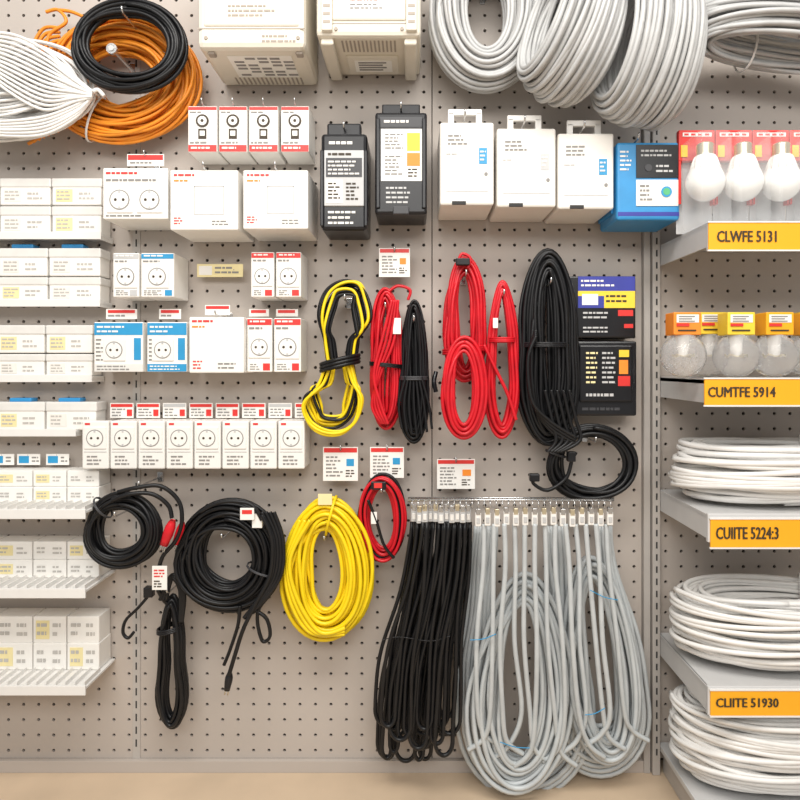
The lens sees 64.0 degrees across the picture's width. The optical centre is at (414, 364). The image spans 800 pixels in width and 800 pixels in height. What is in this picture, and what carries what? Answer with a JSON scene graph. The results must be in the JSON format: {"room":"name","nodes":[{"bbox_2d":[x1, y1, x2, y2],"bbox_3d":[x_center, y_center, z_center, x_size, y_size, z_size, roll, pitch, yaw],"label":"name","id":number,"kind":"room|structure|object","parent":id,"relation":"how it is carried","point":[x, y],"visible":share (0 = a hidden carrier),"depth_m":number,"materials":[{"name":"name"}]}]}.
{"room":"hardware store","nodes":[
{"label":"hardware store","id":0,"kind":"room"},
{"bbox_2d":[0,760,679,799],"bbox_3d":[0.100,1.038,0.050,4.600,0.050,3.300,0,0,0],"label":"floor","id":1,"kind":"structure","parent":0,"point":[13,786],"depth_m":1.53,"materials":[{"name":"wood"}]},
{"bbox_2d":[642,129,659,774],"bbox_3d":[0.586,-0.113,1.609,0.038,2.250,0.063,0,0,0],"label":"upright post","id":2,"kind":"object","parent":1,"relation":"on","point":[650,241],"visible":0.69,"depth_m":1.59,"materials":[{"name":"metal"}]},
{"bbox_2d":[660,742,799,799],"bbox_3d":[0.928,0.971,1.416,0.644,0.084,0.362,0,0,0],"label":"shelf","id":3,"kind":"object","parent":1,"relation":"on","point":[685,785],"visible":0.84,"depth_m":1.43,"materials":[{"name":"metal"}]},
{"bbox_2d":[668,683,799,795],"bbox_3d":[0.797,0.829,1.458,0.425,0.217,0.263,0,0,-2],"label":"coil","id":4,"kind":"object","parent":3,"relation":"on","point":[748,755],"visible":0.74,"depth_m":1.36,"materials":[{"name":"plastic"}]},
{"bbox_2d":[0,0,799,759],"bbox_3d":[0.100,-0.113,1.650,2.800,2.250,0.100,0,0,0],"label":"wall","id":5,"kind":"structure","parent":0,"point":[292,694],"depth_m":1.60,"materials":[{"name":"paint"}]},
{"bbox_2d":[0,429,82,436],"bbox_3d":[-0.957,0.163,1.566,0.286,0.018,0.064,0,0,0],"label":"shelf","id":6,"kind":"object","parent":5,"relation":"attached to","point":[3,432],"visible":0.76,"depth_m":1.53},
{"bbox_2d":[0,397,51,428],"bbox_3d":[-0.951,0.118,1.569,0.116,0.077,0.053,0,0,0],"label":"box","id":7,"kind":"object","parent":6,"relation":"on","point":[19,412],"visible":0.88,"depth_m":1.54,"materials":[{"name":"grey"}]},
{"bbox_2d":[46,397,106,429],"bbox_3d":[-0.829,0.118,1.569,0.123,0.077,0.053,0,0,0],"label":"box","id":8,"kind":"object","parent":6,"relation":"on","point":[68,412],"visible":0.92,"depth_m":1.54,"materials":[{"name":"grey"}]},
{"bbox_2d":[0,500,96,518],"bbox_3d":[-0.924,0.336,1.525,0.352,0.028,0.146,0,0,0],"label":"tray","id":9,"kind":"object","parent":5,"relation":"attached to","point":[23,509],"visible":0.89,"depth_m":1.45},
{"bbox_2d":[0,467,44,502],"bbox_3d":[-0.966,0.292,1.565,0.094,0.077,0.063,0,0,0],"label":"box","id":10,"kind":"object","parent":9,"relation":"on","point":[16,483],"visible":0.84,"depth_m":1.54,"materials":[{"name":"grey"}]},
{"bbox_2d":[33,467,77,502],"bbox_3d":[-0.878,0.292,1.565,0.082,0.077,0.063,0,0,0],"label":"box","id":11,"kind":"object","parent":9,"relation":"on","point":[50,483],"visible":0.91,"depth_m":1.54,"materials":[{"name":"grey"}]},
{"bbox_2d":[67,467,110,502],"bbox_3d":[-0.797,0.292,1.565,0.079,0.077,0.063,0,0,0],"label":"box","id":12,"kind":"object","parent":9,"relation":"on","point":[84,485],"visible":0.87,"depth_m":1.54,"materials":[{"name":"grey"}]},
{"bbox_2d":[0,38,99,142],"bbox_3d":[-0.955,-0.644,1.524,0.422,0.249,0.152,0,0,-6],"label":"coil","id":13,"kind":"object","parent":5,"relation":"attached to","point":[16,109],"visible":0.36,"depth_m":1.48,"materials":[{"name":"plastic"}]},
{"bbox_2d":[0,31,105,137],"bbox_3d":[-0.867,-0.643,1.466,0.311,0.241,0.018,0,0,0],"label":"strands","id":14,"kind":"object","parent":13,"relation":"attached to","point":[74,91],"visible":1,"depth_m":1.46,"materials":[{"name":"plastic"}]},
{"bbox_2d":[0,375,103,381],"bbox_3d":[-0.938,0.032,1.566,0.325,0.018,0.064,0,0,0],"label":"shelf","id":15,"kind":"object","parent":5,"relation":"attached to","point":[3,378],"visible":1,"depth_m":1.53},
{"bbox_2d":[0,325,46,374],"bbox_3d":[-0.951,-0.035,1.569,0.116,0.123,0.053,0,0,0],"label":"box","id":16,"kind":"object","parent":15,"relation":"on","point":[13,338],"visible":0.86,"depth_m":1.54,"materials":[{"name":"grey"}]},
{"bbox_2d":[46,325,101,375],"bbox_3d":[-0.834,-0.035,1.569,0.114,0.123,0.053,0,0,0],"label":"box","id":17,"kind":"object","parent":15,"relation":"on","point":[60,338],"visible":0.86,"depth_m":1.54,"materials":[{"name":"grey"}]},
{"bbox_2d":[0,299,111,308],"bbox_3d":[-0.928,-0.149,1.566,0.344,0.018,0.064,0,0,0],"label":"shelf","id":18,"kind":"object","parent":5,"relation":"attached to","point":[3,302],"visible":1,"depth_m":1.53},
{"bbox_2d":[0,244,51,298],"bbox_3d":[-0.945,-0.224,1.569,0.119,0.140,0.053,0,0,0],"label":"box","id":19,"kind":"object","parent":18,"relation":"on","point":[24,268],"visible":0.91,"depth_m":1.54,"materials":[{"name":"grey"}]},
{"bbox_2d":[49,244,110,302],"bbox_3d":[-0.821,-0.224,1.569,0.126,0.140,0.053,0,0,0],"label":"box","id":20,"kind":"object","parent":18,"relation":"on","point":[77,271],"visible":0.97,"depth_m":1.54,"materials":[{"name":"grey"}]},
{"bbox_2d":[0,232,112,243],"bbox_3d":[-0.927,-0.311,1.566,0.347,0.018,0.064,0,0,0],"label":"shelf","id":21,"kind":"object","parent":5,"relation":"attached to","point":[4,236],"visible":1,"depth_m":1.53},
{"bbox_2d":[0,178,53,231],"bbox_3d":[-0.940,-0.384,1.569,0.123,0.135,0.053,0,0,0],"label":"box","id":22,"kind":"object","parent":21,"relation":"on","point":[27,203],"visible":0.87,"depth_m":1.54,"materials":[{"name":"grey"}]},
{"bbox_2d":[52,178,110,236],"bbox_3d":[-0.816,-0.384,1.569,0.121,0.135,0.053,0,0,0],"label":"box","id":23,"kind":"object","parent":21,"relation":"on","point":[77,202],"visible":0.89,"depth_m":1.54,"materials":[{"name":"grey"}]},
{"bbox_2d":[0,658,114,695],"bbox_3d":[-0.924,0.736,1.525,0.352,0.028,0.146,0,0,0],"label":"tray","id":24,"kind":"object","parent":5,"relation":"attached to","point":[15,682],"visible":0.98,"depth_m":1.48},
{"bbox_2d":[0,608,44,669],"bbox_3d":[-0.966,0.668,1.565,0.094,0.127,0.063,0,0,0],"label":"box","id":25,"kind":"object","parent":24,"relation":"on","point":[16,624],"visible":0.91,"depth_m":1.54,"materials":[{"name":"grey"}]},
{"bbox_2d":[33,608,77,669],"bbox_3d":[-0.878,0.668,1.565,0.082,0.127,0.063,0,0,0],"label":"box","id":26,"kind":"object","parent":24,"relation":"on","point":[49,625],"visible":0.91,"depth_m":1.54,"materials":[{"name":"grey"}]},
{"bbox_2d":[67,608,110,669],"bbox_3d":[-0.797,0.668,1.565,0.079,0.127,0.063,0,0,0],"label":"box","id":27,"kind":"object","parent":24,"relation":"on","point":[88,629],"visible":1,"depth_m":1.54,"materials":[{"name":"grey"}]},
{"bbox_2d":[0,570,114,597],"bbox_3d":[-0.924,0.516,1.525,0.352,0.028,0.146,0,0,0],"label":"tray","id":28,"kind":"object","parent":5,"relation":"attached to","point":[14,587],"visible":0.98,"depth_m":1.47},
{"bbox_2d":[0,535,44,577],"bbox_3d":[-0.966,0.468,1.565,0.094,0.086,0.063,0,0,0],"label":"box","id":29,"kind":"object","parent":28,"relation":"on","point":[16,551],"visible":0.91,"depth_m":1.54,"materials":[{"name":"grey"}]},
{"bbox_2d":[33,535,77,577],"bbox_3d":[-0.878,0.468,1.565,0.082,0.086,0.063,0,0,0],"label":"box","id":30,"kind":"object","parent":28,"relation":"on","point":[49,551],"visible":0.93,"depth_m":1.54,"materials":[{"name":"grey"}]},
{"bbox_2d":[67,535,110,577],"bbox_3d":[-0.797,0.468,1.565,0.079,0.086,0.063,0,0,0],"label":"box","id":31,"kind":"object","parent":28,"relation":"on","point":[79,563],"visible":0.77,"depth_m":1.54,"materials":[{"name":"grey"}]},
{"bbox_2d":[27,8,110,144],"bbox_3d":[-0.832,-0.692,1.538,0.208,0.334,0.032,0,0,0],"label":"cable","id":32,"kind":"object","parent":5,"relation":"attached to","point":[55,29],"visible":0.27,"depth_m":1.54,"materials":[{"name":"plastic"}]},
{"bbox_2d":[83,420,111,468],"bbox_3d":[-0.757,0.189,1.555,0.063,0.114,0.089,0,0,0],"label":"wall socket","id":33,"kind":"object","parent":5,"relation":"attached to","point":[96,433],"visible":0.98,"depth_m":1.51,"materials":[{"name":"white plastic"}]},
{"bbox_2d":[94,309,146,371],"bbox_3d":[-0.700,-0.059,1.553,0.116,0.151,0.095,0,0,0],"label":"box","id":34,"kind":"object","parent":5,"relation":"attached to","point":[118,346],"visible":0.99,"depth_m":1.51,"materials":[{"name":"white cardboard"}]},
{"bbox_2d":[83,491,162,568],"bbox_3d":[-0.688,0.384,1.503,0.145,0.182,0.147,0,0,-42],"label":"cable coil","id":35,"kind":"object","parent":5,"relation":"attached to","point":[142,509],"visible":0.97,"depth_m":1.49,"materials":[{"name":"plastic"}]},
{"bbox_2d":[48,19,202,144],"bbox_3d":[-0.702,-0.691,1.546,0.374,0.322,0.108,0,0,8],"label":"cable coil","id":36,"kind":"object","parent":5,"relation":"attached to","point":[157,113],"visible":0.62,"depth_m":1.52,"materials":[{"name":"plastic"}]},
{"bbox_2d":[71,0,188,94],"bbox_3d":[-0.658,-0.736,1.475,0.207,0.221,0.193,0,0,-43],"label":"cable coil","id":37,"kind":"object","parent":5,"relation":"attached to","point":[174,60],"visible":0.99,"depth_m":1.46,"materials":[{"name":"plastic"}]},
{"bbox_2d":[111,418,149,468],"bbox_3d":[-0.691,0.189,1.554,0.063,0.114,0.085,0,0,0],"label":"wall socket","id":38,"kind":"object","parent":5,"relation":"attached to","point":[124,432],"visible":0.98,"depth_m":1.51,"materials":[{"name":"cardboard"}]},
{"bbox_2d":[113,253,154,300],"bbox_3d":[-0.677,-0.211,1.546,0.061,0.103,0.100,0,0,0],"label":"pack","id":39,"kind":"object","parent":5,"relation":"attached to","point":[126,266],"visible":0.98,"depth_m":1.50,"materials":[{"name":"white cardboard"}]},
{"bbox_2d":[133,59,139,758],"bbox_3d":[-0.696,-0.128,1.598,0.019,2.220,0.003,0,0,0],"label":"trim","id":40,"kind":"structure","parent":5,"relation":"attached to","point":[136,147],"depth_m":1.60,"materials":[{"name":"paint"}]},
{"bbox_2d":[103,150,170,229],"bbox_3d":[-0.642,-0.424,1.533,0.149,0.177,0.134,0,0,0],"label":"box","id":41,"kind":"object","parent":5,"relation":"attached to","point":[133,198],"visible":0.95,"depth_m":1.47,"materials":[{"name":"grey cardboard"}]},
{"bbox_2d":[111,471,184,589],"bbox_3d":[-0.617,0.394,1.532,0.160,0.256,0.136,0,0,0],"label":"cable","id":42,"kind":"object","parent":5,"relation":"attached to","point":[159,572],"visible":1,"depth_m":1.49,"materials":[{"name":"black plastic"}]},
{"bbox_2d":[121,573,188,729],"bbox_3d":[-0.626,0.685,1.555,0.161,0.378,0.089,0,0,0],"label":"cable","id":43,"kind":"object","parent":5,"relation":"attached to","point":[175,606],"visible":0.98,"depth_m":1.52,"materials":[{"name":"plastic"}]},
{"bbox_2d":[139,418,175,468],"bbox_3d":[-0.624,0.189,1.554,0.063,0.114,0.085,0,0,0],"label":"wall socket","id":44,"kind":"object","parent":5,"relation":"attached to","point":[152,432],"visible":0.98,"depth_m":1.51,"materials":[{"name":"white plastic"}]},
{"bbox_2d":[141,253,187,300],"bbox_3d":[-0.604,-0.211,1.546,0.077,0.103,0.100,0,0,0],"label":"pack","id":45,"kind":"object","parent":5,"relation":"attached to","point":[164,276],"visible":1,"depth_m":1.50,"materials":[{"name":"grey"}]},
{"bbox_2d":[147,309,188,371],"bbox_3d":[-0.585,-0.059,1.553,0.094,0.151,0.095,0,0,0],"label":"box","id":46,"kind":"object","parent":5,"relation":"attached to","point":[167,342],"visible":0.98,"depth_m":1.51,"materials":[{"name":"white cardboard"}]},
{"bbox_2d":[166,418,202,468],"bbox_3d":[-0.558,0.189,1.554,0.063,0.114,0.085,0,0,0],"label":"wall socket","id":47,"kind":"object","parent":5,"relation":"attached to","point":[180,431],"visible":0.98,"depth_m":1.51,"materials":[{"name":"white plastic"}]},
{"bbox_2d":[188,97,228,164],"bbox_3d":[-0.498,-0.561,1.543,0.068,0.124,0.114,0,0,0],"label":"pack","id":48,"kind":"object","parent":5,"relation":"attached to","point":[203,121],"visible":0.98,"depth_m":1.50},
{"bbox_2d":[194,418,228,468],"bbox_3d":[-0.492,0.189,1.554,0.063,0.114,0.085,0,0,0],"label":"wall socket","id":49,"kind":"object","parent":5,"relation":"attached to","point":[207,431],"visible":0.95,"depth_m":1.51,"materials":[{"name":"white plastic"}]},
{"bbox_2d":[171,162,253,241],"bbox_3d":[-0.478,-0.383,1.518,0.154,0.154,0.163,0,0,0],"label":"switch box","id":50,"kind":"object","parent":5,"relation":"attached to","point":[207,205],"visible":0.98,"depth_m":1.45,"materials":[{"name":"grey cardboard"}]},
{"bbox_2d":[189,305,252,372],"bbox_3d":[-0.462,-0.063,1.539,0.128,0.163,0.122,0,0,0],"label":"switch box","id":51,"kind":"object","parent":5,"relation":"attached to","point":[218,344],"visible":0.97,"depth_m":1.49,"materials":[{"name":"grey"}]},
{"bbox_2d":[173,498,285,695],"bbox_3d":[-0.441,0.541,1.538,0.276,0.456,0.124,0,0,-2],"label":"cable coil","id":52,"kind":"object","parent":5,"relation":"hanging from","point":[261,529],"visible":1,"depth_m":1.50,"materials":[{"name":"plastic"}]},
{"bbox_2d":[219,97,256,164],"bbox_3d":[-0.427,-0.561,1.543,0.066,0.124,0.114,0,0,0],"label":"pack","id":53,"kind":"object","parent":5,"relation":"attached to","point":[233,120],"visible":0.98,"depth_m":1.50},
{"bbox_2d":[222,418,255,468],"bbox_3d":[-0.425,0.189,1.554,0.063,0.114,0.085,0,0,0],"label":"wall socket","id":54,"kind":"object","parent":5,"relation":"attached to","point":[235,431],"visible":0.96,"depth_m":1.51,"materials":[{"name":"white plastic"}]},
{"bbox_2d":[197,0,317,84],"bbox_3d":[-0.359,-0.825,1.496,0.236,0.275,0.200,0,0,0],"label":"box","id":55,"kind":"object","parent":5,"relation":"attached to","point":[246,42],"visible":0.99,"depth_m":1.40,"materials":[{"name":"beige plastic"}]},
{"bbox_2d":[247,318,273,371],"bbox_3d":[-0.367,-0.047,1.551,0.059,0.127,0.090,0,0,0],"label":"pack","id":56,"kind":"object","parent":5,"relation":"attached to","point":[260,331],"visible":0.98,"depth_m":1.51,"materials":[{"name":"grey"}]},
{"bbox_2d":[250,418,282,468],"bbox_3d":[-0.359,0.189,1.554,0.063,0.114,0.085,0,0,0],"label":"wall socket","id":57,"kind":"object","parent":5,"relation":"attached to","point":[263,431],"visible":0.98,"depth_m":1.51,"materials":[{"name":"white plastic"}]},
{"bbox_2d":[251,252,281,300],"bbox_3d":[-0.357,-0.212,1.546,0.054,0.106,0.100,0,0,0],"label":"pack","id":58,"kind":"object","parent":5,"relation":"attached to","point":[263,264],"visible":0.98,"depth_m":1.50,"materials":[{"name":"grey"}]},
{"bbox_2d":[249,97,285,164],"bbox_3d":[-0.355,-0.561,1.543,0.068,0.124,0.114,0,0,0],"label":"pack","id":59,"kind":"object","parent":5,"relation":"attached to","point":[264,121],"visible":0.98,"depth_m":1.50},
{"bbox_2d":[243,162,317,240],"bbox_3d":[-0.316,-0.384,1.518,0.147,0.151,0.163,0,0,0],"label":"switch box","id":60,"kind":"object","parent":5,"relation":"attached to","point":[279,205],"visible":1,"depth_m":1.45,"materials":[{"name":"grey cardboard"}]},
{"bbox_2d":[274,318,306,371],"bbox_3d":[-0.301,-0.047,1.551,0.064,0.127,0.090,0,0,0],"label":"pack","id":61,"kind":"object","parent":5,"relation":"attached to","point":[290,334],"visible":1,"depth_m":1.51,"materials":[{"name":"grey"}]},
{"bbox_2d":[276,252,307,300],"bbox_3d":[-0.296,-0.212,1.546,0.059,0.106,0.100,0,0,0],"label":"pack","id":62,"kind":"object","parent":5,"relation":"attached to","point":[291,267],"visible":1,"depth_m":1.50,"materials":[{"name":"grey"}]},
{"bbox_2d":[278,418,309,468],"bbox_3d":[-0.293,0.189,1.554,0.063,0.114,0.085,0,0,0],"label":"wall socket","id":63,"kind":"object","parent":5,"relation":"attached to","point":[293,433],"visible":0.98,"depth_m":1.51,"materials":[{"name":"white plastic"}]},
{"bbox_2d":[281,97,314,164],"bbox_3d":[-0.281,-0.561,1.543,0.066,0.124,0.114,0,0,0],"label":"pack","id":64,"kind":"object","parent":5,"relation":"attached to","point":[297,122],"visible":1,"depth_m":1.50},
{"bbox_2d":[0,758,643,772],"bbox_3d":[-0.366,0.998,1.594,1.868,0.030,0.012,0,0,0],"label":"baseboard","id":65,"kind":"structure","parent":5,"relation":"attached to","point":[7,765],"depth_m":1.59,"materials":[{"name":"paint"}]},
{"bbox_2d":[280,494,373,641],"bbox_3d":[-0.211,0.483,1.542,0.225,0.356,0.116,0,0,-9],"label":"cable coil","id":66,"kind":"object","parent":5,"relation":"attached to","point":[328,513],"visible":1,"depth_m":1.51,"materials":[{"name":"plastic"}]},
{"bbox_2d":[301,279,372,436],"bbox_3d":[-0.189,-0.018,1.527,0.159,0.376,0.108,0,0,-30],"label":"cable","id":67,"kind":"object","parent":5,"relation":"attached to","point":[312,405],"visible":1,"depth_m":1.51,"materials":[{"name":"plastic"}]},
{"bbox_2d":[323,445,357,480],"bbox_3d":[-0.177,0.237,1.556,0.069,0.088,0.063,0,0,36],"label":"price tag","id":68,"kind":"object","parent":5,"relation":"attached to","point":[340,463],"visible":1,"depth_m":1.55,"materials":[{"name":"grey"}]},
{"bbox_2d":[320,121,370,239],"bbox_3d":[-0.163,-0.437,1.530,0.109,0.253,0.140,0,0,0],"label":"package","id":69,"kind":"object","parent":5,"relation":"attached to","point":[345,155],"visible":1,"depth_m":1.47,"materials":[{"name":"plastic"}]},
{"bbox_2d":[317,0,420,79],"bbox_3d":[-0.102,-0.834,1.493,0.230,0.257,0.207,0,0,0],"label":"equipment case","id":70,"kind":"object","parent":5,"relation":"attached to","point":[356,37],"visible":1,"depth_m":1.41,"materials":[{"name":"beige plastic"}]},
{"bbox_2d":[357,472,406,562],"bbox_3d":[-0.080,0.368,1.543,0.097,0.216,0.092,0,0,-43],"label":"coil","id":71,"kind":"object","parent":5,"relation":"attached to","point":[384,553],"visible":0.95,"depth_m":1.53,"materials":[{"name":"plastic"}]},
{"bbox_2d":[370,445,403,477],"bbox_3d":[-0.064,0.233,1.556,0.066,0.081,0.064,0,0,38],"label":"price tag","id":72,"kind":"object","parent":5,"relation":"attached to","point":[390,460],"visible":1,"depth_m":1.55,"materials":[{"name":"grey"}]},
{"bbox_2d":[369,284,411,429],"bbox_3d":[-0.071,-0.018,1.540,0.088,0.350,0.099,0,0,-40],"label":"cable","id":73,"kind":"object","parent":5,"relation":"attached to","point":[384,408],"visible":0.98,"depth_m":1.53,"materials":[{"name":"plastic"}]},
{"bbox_2d":[379,246,409,276],"bbox_3d":[-0.044,-0.250,1.558,0.062,0.074,0.062,0,0,35],"label":"price tag","id":74,"kind":"object","parent":5,"relation":"attached to","point":[393,262],"visible":1,"depth_m":1.55,"materials":[{"name":"grey"}]},
{"bbox_2d":[375,101,426,224],"bbox_3d":[-0.032,-0.476,1.527,0.119,0.262,0.145,0,0,0],"label":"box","id":75,"kind":"object","parent":5,"relation":"attached to","point":[400,130],"visible":1,"depth_m":1.47,"materials":[{"name":"plastic"}]},
{"bbox_2d":[397,299,432,443],"bbox_3d":[0.000,0.017,1.545,0.086,0.347,0.109,0,0,0],"label":"cable","id":76,"kind":"object","parent":5,"relation":"attached to","point":[414,409],"visible":1,"depth_m":1.52,"materials":[{"name":"plastic"}]},
{"bbox_2d":[437,457,474,488],"bbox_3d":[0.097,0.261,1.553,0.071,0.079,0.067,0,0,-40],"label":"price tag","id":77,"kind":"object","parent":5,"relation":"attached to","point":[455,473],"visible":1,"depth_m":1.55,"materials":[{"name":"grey"}]},
{"bbox_2d":[442,252,486,382],"bbox_3d":[0.120,-0.112,1.538,0.096,0.308,0.096,0,0,45],"label":"cable","id":78,"kind":"object","parent":5,"relation":"attached to","point":[465,268],"visible":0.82,"depth_m":1.53,"materials":[{"name":"plastic"}]},
{"bbox_2d":[440,335,487,439],"bbox_3d":[0.114,0.052,1.485,0.110,0.242,0.037,0,0,0],"label":"cable","id":79,"kind":"object","parent":78,"relation":"hanging from","point":[465,344],"visible":1,"depth_m":1.47,"materials":[{"name":"plastic"}]},
{"bbox_2d":[438,109,493,219],"bbox_3d":[0.117,-0.472,1.510,0.122,0.224,0.180,0,0,0],"label":"box","id":80,"kind":"object","parent":5,"relation":"hanging from","point":[465,150],"visible":1,"depth_m":1.44,"materials":[{"name":"cardboard"}]},
{"bbox_2d":[428,0,535,93],"bbox_3d":[0.168,-0.831,1.520,0.277,0.375,0.158,0,0,-14],"label":"cable coil","id":81,"kind":"object","parent":5,"relation":"hanging from","point":[475,67],"visible":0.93,"depth_m":1.48,"materials":[{"name":"plastic"}]},
{"bbox_2d":[483,280,519,438],"bbox_3d":[0.211,-0.013,1.542,0.084,0.378,0.114,0,0,14],"label":"cable","id":82,"kind":"object","parent":5,"relation":"attached to","point":[501,430],"visible":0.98,"depth_m":1.51,"materials":[{"name":"plastic"}]},
{"bbox_2d":[432,248,582,452],"bbox_3d":[0.217,-0.036,1.537,0.354,0.484,0.125,0,0,0],"label":"cable","id":83,"kind":"object","parent":5,"relation":"attached to","point":[547,408],"visible":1,"depth_m":1.51,"materials":[{"name":"plastic"}]},
{"bbox_2d":[408,497,613,508],"bbox_3d":[0.239,0.319,1.517,0.512,0.036,0.168,0,0,0],"label":"hanging rail","id":84,"kind":"object","parent":5,"relation":"attached to","point":[411,499],"visible":1,"depth_m":1.44,"materials":[{"name":"metal"}]},
{"bbox_2d":[373,503,471,762],"bbox_3d":[0.020,0.632,1.503,0.235,0.629,0.114,0,0,0],"label":"cable bundle","id":85,"kind":"object","parent":84,"relation":"hanging from","point":[411,685],"visible":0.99,"depth_m":1.46,"materials":[{"name":"plastic"}]},
{"bbox_2d":[455,506,651,795],"bbox_3d":[0.334,0.684,1.496,0.478,0.725,0.123,0,0,0],"label":"bundle","id":86,"kind":"object","parent":84,"relation":"hanging from","point":[563,728],"visible":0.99,"depth_m":1.47,"materials":[{"name":"grey plastic"}]},
{"bbox_2d":[489,115,555,221],"bbox_3d":[0.251,-0.463,1.510,0.133,0.215,0.180,0,0,0],"label":"box","id":87,"kind":"object","parent":5,"relation":"hanging from","point":[524,159],"visible":0.99,"depth_m":1.44,"materials":[{"name":"cardboard"}]},
{"bbox_2d":[544,120,612,223],"bbox_3d":[0.385,-0.455,1.510,0.126,0.208,0.180,0,0,0],"label":"box","id":88,"kind":"object","parent":5,"relation":"hanging from","point":[584,162],"visible":0.99,"depth_m":1.44,"materials":[{"name":"cardboard"}]},
{"bbox_2d":[545,423,638,501],"bbox_3d":[0.424,0.233,1.547,0.224,0.188,0.105,0,0,0],"label":"cable coil","id":89,"kind":"object","parent":5,"relation":"attached to","point":[555,472],"visible":0.86,"depth_m":1.52,"materials":[{"name":"plastic"}]},
{"bbox_2d":[570,276,634,338],"bbox_3d":[0.440,-0.138,1.560,0.174,0.148,0.073,0,0,0],"label":"package","id":90,"kind":"object","parent":5,"relation":"attached to","point":[605,304],"visible":0.84,"depth_m":1.52,"materials":[{"name":"black cardboard"}]},
{"bbox_2d":[576,341,635,415],"bbox_3d":[0.455,0.032,1.557,0.148,0.179,0.078,0,0,0],"label":"package","id":91,"kind":"object","parent":5,"relation":"attached to","point":[607,368],"visible":0.95,"depth_m":1.52,"materials":[{"name":"black cardboard"}]},
{"bbox_2d":[598,132,678,231],"bbox_3d":[0.523,-0.423,1.512,0.146,0.194,0.175,0,0,0],"label":"equipment box","id":92,"kind":"object","parent":5,"relation":"attached to","point":[645,175],"visible":0.93,"depth_m":1.44,"materials":[{"name":"cardboard"}]},
{"bbox_2d":[660,433,799,548],"bbox_3d":[0.918,0.273,1.458,0.664,0.214,0.278,0,0,0],"label":"display shelf","id":93,"kind":"object","parent":5,"relation":"attached to","point":[725,525],"depth_m":1.36,"materials":[{"name":"paint"}]},
{"bbox_2d":[660,221,799,265],"bbox_3d":[0.927,-0.266,1.458,0.646,0.062,0.278,0,0,0],"label":"display shelf","id":94,"kind":"object","parent":5,"relation":"attached to","point":[713,235],"visible":1,"depth_m":1.32,"materials":[{"name":"paint"}]},
{"bbox_2d":[676,130,725,233],"bbox_3d":[0.632,-0.412,1.398,0.081,0.231,0.108,0,0,0],"label":"blister pack","id":95,"kind":"object","parent":94,"relation":"on","point":[701,176],"visible":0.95,"depth_m":1.44,"materials":[{"name":"white plastic"}]},
{"bbox_2d":[713,130,763,220],"bbox_3d":[0.715,-0.412,1.398,0.081,0.231,0.108,0,0,0],"label":"blister pack","id":96,"kind":"object","parent":94,"relation":"on","point":[744,176],"visible":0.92,"depth_m":1.40,"materials":[{"name":"white plastic"}]},
{"bbox_2d":[749,130,799,220],"bbox_3d":[0.798,-0.412,1.398,0.081,0.231,0.108,0,0,0],"label":"blister pack","id":97,"kind":"object","parent":94,"relation":"on","point":[779,167],"visible":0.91,"depth_m":1.40,"materials":[{"name":"white plastic"}]},
{"bbox_2d":[786,130,799,220],"bbox_3d":[0.882,-0.412,1.398,0.081,0.231,0.108,0,0,0],"label":"blister pack","id":98,"kind":"object","parent":94,"relation":"on","point":[793,208],"visible":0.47,"depth_m":1.45,"materials":[{"name":"white plastic"}]},
{"bbox_2d":[660,377,799,406],"bbox_3d":[0.923,0.057,1.458,0.654,0.061,0.278,0,0,0],"label":"display shelf","id":99,"kind":"object","parent":5,"relation":"attached to","point":[711,391],"visible":1,"depth_m":1.32,"materials":[{"name":"paint"}]},
{"bbox_2d":[660,312,706,377],"bbox_3d":[0.576,-0.042,1.375,0.094,0.139,0.094,0,0,0],"label":"light","id":100,"kind":"object","parent":99,"relation":"on","point":[682,355],"visible":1,"depth_m":1.35,"materials":[{"name":"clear glass"}]},
{"bbox_2d":[695,312,725,376],"bbox_3d":[0.661,-0.045,1.445,0.099,0.145,0.099,0,0,0],"label":"light","id":101,"kind":"object","parent":99,"relation":"on","point":[709,337],"visible":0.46,"depth_m":1.42,"materials":[{"name":"clear glass"}]},
{"bbox_2d":[712,312,760,377],"bbox_3d":[0.690,-0.042,1.375,0.094,0.139,0.094,0,0,0],"label":"light","id":102,"kind":"object","parent":99,"relation":"on","point":[736,354],"visible":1,"depth_m":1.35,"materials":[{"name":"clear glass"}]},
{"bbox_2d":[755,312,799,377],"bbox_3d":[0.771,-0.042,1.375,0.094,0.139,0.094,0,0,0],"label":"light","id":103,"kind":"object","parent":99,"relation":"on","point":[780,355],"visible":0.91,"depth_m":1.35,"materials":[{"name":"clear glass"}]},
{"bbox_2d":[660,633,799,717],"bbox_3d":[0.928,0.696,1.458,0.644,0.062,0.278,0,0,0],"label":"display shelf","id":104,"kind":"object","parent":5,"relation":"attached to","point":[724,690],"visible":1,"depth_m":1.34,"materials":[{"name":"metal"}]},
{"bbox_2d":[669,572,799,670],"bbox_3d":[0.795,0.579,1.456,0.426,0.174,0.267,0,0,0],"label":"coil","id":105,"kind":"object","parent":104,"relation":"on","point":[752,621],"visible":1,"depth_m":1.38,"materials":[{"name":"plastic"}]},
{"bbox_2d":[705,0,799,74],"bbox_3d":[0.844,-0.748,1.476,0.438,0.162,0.246,0,0,0],"label":"cable coil","id":106,"kind":"object","parent":5,"relation":"attached to","point":[757,35],"visible":0.81,"depth_m":1.42,"materials":[{"name":"plastic"}]},
{"bbox_3d":[0.406,-0.794,1.466,0.165,0.032,0.266,0,0,0],"label":"hook","id":107,"kind":"object","parent":5,"relation":"attached to","visible":0},
{"bbox_2d":[516,0,627,107],"bbox_3d":[0.343,-0.728,1.401,0.216,0.316,0.228,0,0,-29],"label":"cable coil","id":108,"kind":"object","parent":107,"relation":"hanging from","point":[566,48],"visible":1,"depth_m":1.33,"materials":[{"name":"plastic"}]},
{"bbox_2d":[590,0,707,131],"bbox_3d":[0.505,-0.696,1.401,0.208,0.349,0.234,0,0,-19],"label":"cable coil","id":109,"kind":"object","parent":107,"relation":"hanging from","point":[654,72],"visible":0.9,"depth_m":1.32,"materials":[{"name":"plastic"}]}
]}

